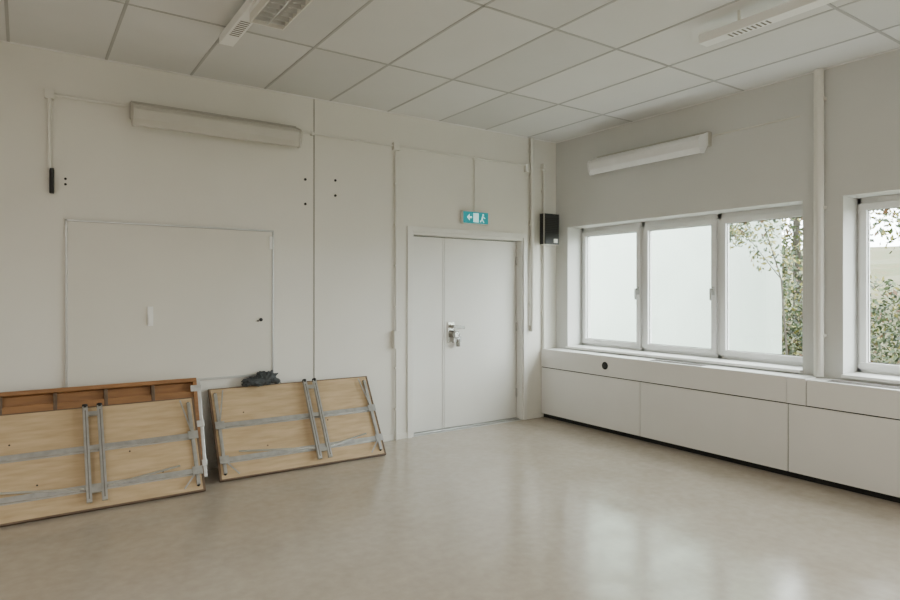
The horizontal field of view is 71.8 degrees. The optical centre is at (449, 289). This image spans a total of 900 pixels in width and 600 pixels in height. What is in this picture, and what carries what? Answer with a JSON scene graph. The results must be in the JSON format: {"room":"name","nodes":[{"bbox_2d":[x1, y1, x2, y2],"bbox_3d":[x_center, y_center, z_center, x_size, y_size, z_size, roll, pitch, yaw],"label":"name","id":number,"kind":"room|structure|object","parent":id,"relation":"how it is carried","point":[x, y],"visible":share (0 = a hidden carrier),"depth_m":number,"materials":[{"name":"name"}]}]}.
{"room":"community hall","nodes":[
{"label":"community hall","id":0,"kind":"room"},
{"bbox_2d":[0,42,555,461],"bbox_3d":[-2.057,-0.146,5.205,8.650,3.470,0.250,0,0,-35],"label":"wall","id":1,"kind":"structure","parent":0,"point":[115,170],"depth_m":5.43,"materials":[{"name":"paint"}]},
{"bbox_2d":[49,168,53,193],"bbox_3d":[-2.858,-0.781,4.464,0.030,0.180,0.063,0,0,-35],"label":"wall hook","id":2,"kind":"object","parent":1,"relation":"attached to","point":[51,170],"visible":1,"depth_m":4.44,"materials":[{"name":"black plastic"}]},
{"bbox_2d":[44,89,126,168],"bbox_3d":[-2.683,-1.153,4.598,0.530,0.565,0.039,0,0,-35],"label":"conduit","id":3,"kind":"object","parent":1,"relation":"attached to","point":[49,94],"visible":1,"depth_m":4.46,"materials":[{"name":"white plastic"}]},
{"bbox_2d":[65,219,273,386],"bbox_3d":[-2.162,0.109,4.955,1.540,1.250,0.041,0,0,-35],"label":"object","id":4,"kind":"object","parent":1,"relation":"attached to","point":[144,301],"visible":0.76,"depth_m":4.90,"materials":[{"name":"ceramic"}]},
{"bbox_2d":[64,178,336,204],"bbox_3d":[-1.929,-0.891,5.137,2.141,0.264,0.005,0,0,-35],"label":"plug","id":5,"kind":"object","parent":1,"relation":"attached to","point":[305,179],"visible":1,"depth_m":5.57,"materials":[{"name":"black plastic"}]},
{"bbox_2d":[130,101,301,147],"bbox_3d":[-1.863,-1.335,5.061,1.305,0.212,0.204,0,0,-35],"label":"wall lamp","id":6,"kind":"object","parent":1,"relation":"attached to","point":[141,113],"visible":1,"depth_m":4.96,"materials":[{"name":"grey plastic"}]},
{"bbox_2d":[314,99,316,379],"bbox_3d":[-1.220,-0.161,5.625,0.025,3.140,0.006,0,0,-35],"label":"trim","id":7,"kind":"structure","parent":1,"relation":"attached to","point":[315,100],"depth_m":5.62,"materials":[{"name":"grey"}]},
{"bbox_2d":[207,412,540,468],"bbox_3d":[-2.144,1.439,4.987,7.760,0.060,0.012,0,0,-35],"label":"baseboard","id":8,"kind":"structure","parent":1,"relation":"attached to","point":[212,464],"depth_m":6.08,"materials":[{"name":"paint"}]},
{"bbox_2d":[392,151,400,440],"bbox_3d":[-0.522,0.054,6.075,0.075,2.830,0.054,0,0,-35],"label":"conduit","id":9,"kind":"object","parent":1,"relation":"attached to","point":[396,335],"visible":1,"depth_m":6.07,"materials":[{"name":"white plastic"}]},
{"bbox_2d":[302,131,529,172],"bbox_3d":[-0.234,-1.383,6.279,2.750,0.105,0.044,0,0,-35],"label":"conduit","id":10,"kind":"object","parent":1,"relation":"attached to","point":[395,146],"visible":0.89,"depth_m":6.14,"materials":[{"name":"white plastic"}]},
{"bbox_2d":[407,226,526,437],"bbox_3d":[0.176,0.416,6.681,1.572,2.105,0.188,0,0,-35],"label":"door","id":11,"kind":"structure","parent":1,"relation":"in","point":[467,293],"depth_m":6.70,"materials":[{"name":"paint"}]},
{"bbox_2d":[461,210,487,224],"bbox_3d":[0.258,-0.763,6.603,0.340,0.135,0.066,0,0,-35],"label":"exit sign","id":12,"kind":"object","parent":1,"relation":"attached to","point":[467,217],"visible":1,"depth_m":6.57,"materials":[{"name":"teal plastic"}]},
{"bbox_2d":[474,159,474,210],"bbox_3d":[0.262,-1.105,6.633,0.012,0.578,0.012,0,0,-35],"label":"conduit","id":13,"kind":"object","parent":1,"relation":"attached to","point":[474,159],"visible":0.77,"depth_m":6.63,"materials":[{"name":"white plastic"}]},
{"bbox_2d":[528,138,534,330],"bbox_3d":[0.932,-0.626,7.071,0.060,2.190,0.059,0,0,-35],"label":"pipe","id":14,"kind":"object","parent":1,"relation":"attached to","point":[531,176],"visible":1,"depth_m":7.05,"materials":[{"name":"white plastic"}]},
{"bbox_2d":[541,164,546,348],"bbox_3d":[1.086,-0.387,7.183,0.060,2.128,0.049,0,0,-35],"label":"pipe","id":15,"kind":"object","parent":1,"relation":"attached to","point":[543,166],"visible":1,"depth_m":7.17,"materials":[{"name":"white plastic"}]},
{"bbox_2d":[540,213,558,245],"bbox_3d":[1.130,-0.696,7.162,0.231,0.360,0.134,0,0,-35],"label":"wall speaker","id":16,"kind":"object","parent":1,"relation":"attached to","point":[549,222],"visible":1,"depth_m":7.09,"materials":[{"name":"black plastic"}]},
{"bbox_2d":[0,417,899,599],"bbox_3d":[0.387,1.529,1.516,8.000,0.120,8.600,0,0,-35],"label":"floor","id":17,"kind":"structure","parent":0,"point":[542,508],"depth_m":3.78,"materials":[{"name":"beige laminate"}]},
{"bbox_2d":[0,397,205,526],"bbox_3d":[-2.471,1.137,4.280,1.420,0.664,0.450,0,0,-35],"label":"folding table","id":18,"kind":"object","parent":17,"relation":"on","point":[60,462],"visible":1,"depth_m":4.29,"materials":[{"name":"brown wood"}]},
{"bbox_2d":[0,378,206,476],"bbox_3d":[-2.600,1.081,4.424,1.610,0.772,0.339,0,0,-35],"label":"folding table","id":19,"kind":"object","parent":17,"relation":"on","point":[12,402],"visible":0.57,"depth_m":4.59,"materials":[{"name":"brown wood"}]},
{"bbox_2d":[208,376,385,481],"bbox_3d":[-1.265,1.123,5.286,1.427,0.689,0.462,0,0,-35],"label":"folding table","id":20,"kind":"object","parent":17,"relation":"on","point":[280,427],"visible":1,"depth_m":5.23,"materials":[{"name":"brown wood"}]},
{"bbox_2d":[241,370,280,386],"bbox_3d":[-1.599,0.749,5.265,0.343,0.136,0.100,0,0,-35],"label":"crumpled cloth","id":21,"kind":"object","parent":20,"relation":"on","point":[262,378],"visible":1,"depth_m":5.25,"materials":[{"name":"grey fabric"}]},
{"bbox_2d":[541,348,899,502],"bbox_3d":[3.555,1.073,3.752,0.243,0.792,8.497,0,0,-35],"label":"base cabinet","id":22,"kind":"object","parent":17,"relation":"on","point":[837,433],"visible":1,"depth_m":5.18,"materials":[{"name":"white"}]},
{"bbox_2d":[0,0,899,142],"bbox_3d":[0.387,-1.803,1.516,8.000,0.156,8.600,0,0,-35],"label":"ceiling","id":23,"kind":"structure","parent":0,"point":[552,71],"depth_m":4.50,"materials":[{"name":"tile"}]},
{"bbox_2d":[219,0,312,46],"bbox_3d":[-0.809,-1.643,3.261,0.215,0.175,2.232,0,0,-34],"label":"ceiling lamp","id":24,"kind":"object","parent":23,"relation":"attached to","point":[277,14],"depth_m":3.60,"materials":[{"name":"white metal"}]},
{"bbox_2d":[699,0,836,46],"bbox_3d":[2.460,-1.626,2.990,0.215,0.210,2.682,0,0,-34],"label":"ceiling lamp","id":25,"kind":"object","parent":23,"relation":"hanging from","point":[786,10],"depth_m":3.72,"materials":[{"name":"white metal"}]},
{"bbox_2d":[591,219,781,353],"bbox_3d":[1.592,-0.931,12.476,0.440,6.400,9.900,0,0,-35],"label":"wall","id":26,"kind":"structure","parent":0,"point":[681,258],"depth_m":9.28,"materials":[{"name":"white paint"}]},
{"bbox_2d":[556,49,899,385],"bbox_3d":[3.911,-0.146,3.786,0.380,3.470,8.850,0,0,-35],"label":"wall","id":27,"kind":"structure","parent":0,"point":[771,165],"depth_m":5.21,"materials":[{"name":"paint"}]},
{"bbox_2d":[587,131,711,174],"bbox_3d":[1.925,-1.335,6.158,0.204,0.212,1.330,0,0,-35],"label":"wall lamp","id":28,"kind":"object","parent":27,"relation":"attached to","point":[695,143],"visible":1,"depth_m":6.00,"materials":[{"name":"grey plastic"}]},
{"bbox_2d":[566,204,802,372],"bbox_3d":[2.273,-0.016,6.210,0.495,1.410,2.620,0,0,-35],"label":"window","id":29,"kind":"structure","parent":27,"relation":"in","point":[719,353],"depth_m":6.02,"materials":[{"name":"white paint"}]},
{"bbox_2d":[713,115,800,135],"bbox_3d":[2.605,-1.401,5.327,0.012,0.012,0.770,0,0,-35],"label":"conduit","id":30,"kind":"object","parent":27,"relation":"attached to","point":[800,115],"visible":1,"depth_m":5.30,"materials":[{"name":"white plastic"}]},
{"bbox_2d":[813,68,826,376],"bbox_3d":[2.889,-0.522,4.867,0.079,2.398,0.080,0,0,-35],"label":"pipe","id":31,"kind":"object","parent":27,"relation":"attached to","point":[819,98],"visible":1,"depth_m":4.84,"materials":[{"name":"white plastic"}]},
{"bbox_2d":[841,194,899,383],"bbox_3d":[3.927,-0.016,3.803,0.495,1.410,2.620,0,0,-35],"label":"window","id":32,"kind":"structure","parent":27,"relation":"in","point":[866,370],"depth_m":4.83,"materials":[{"name":"white paint"}]},
{"label":"outside","id":33,"kind":"structure","parent":0,"visible":0},
{"bbox_2d":[782,246,899,363],"bbox_3d":[12.600,0.089,12.701,24.000,4.049,40.000,0,0,-35],"label":"ground","id":34,"kind":"structure","parent":33,"point":[882,263],"depth_m":20.32,"materials":[{"name":"green plant"}]},
{"bbox_2d":[729,218,794,354],"bbox_3d":[3.868,0.019,7.758,0.802,3.902,1.014,0,0,-35],"label":"sapling","id":35,"kind":"object","parent":34,"relation":"on","point":[732,233],"visible":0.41,"depth_m":7.59,"materials":[{"name":"green plant"}]},
{"bbox_2d":[782,240,899,363],"bbox_3d":[8.177,0.349,9.955,3.575,3.727,10.618,0,0,-35],"label":"bush","id":36,"kind":"object","parent":34,"relation":"on","point":[795,330],"visible":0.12,"depth_m":10.90,"materials":[{"name":"green plant"}]},
{"bbox_2d":[782,208,899,331],"bbox_3d":[10.014,-1.691,13.713,4.744,5.732,12.537,0,0,-35],"label":"tree","id":37,"kind":"object","parent":34,"relation":"on","point":[797,232],"visible":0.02,"depth_m":14.72,"materials":[{"name":"green plant"}]}
]}

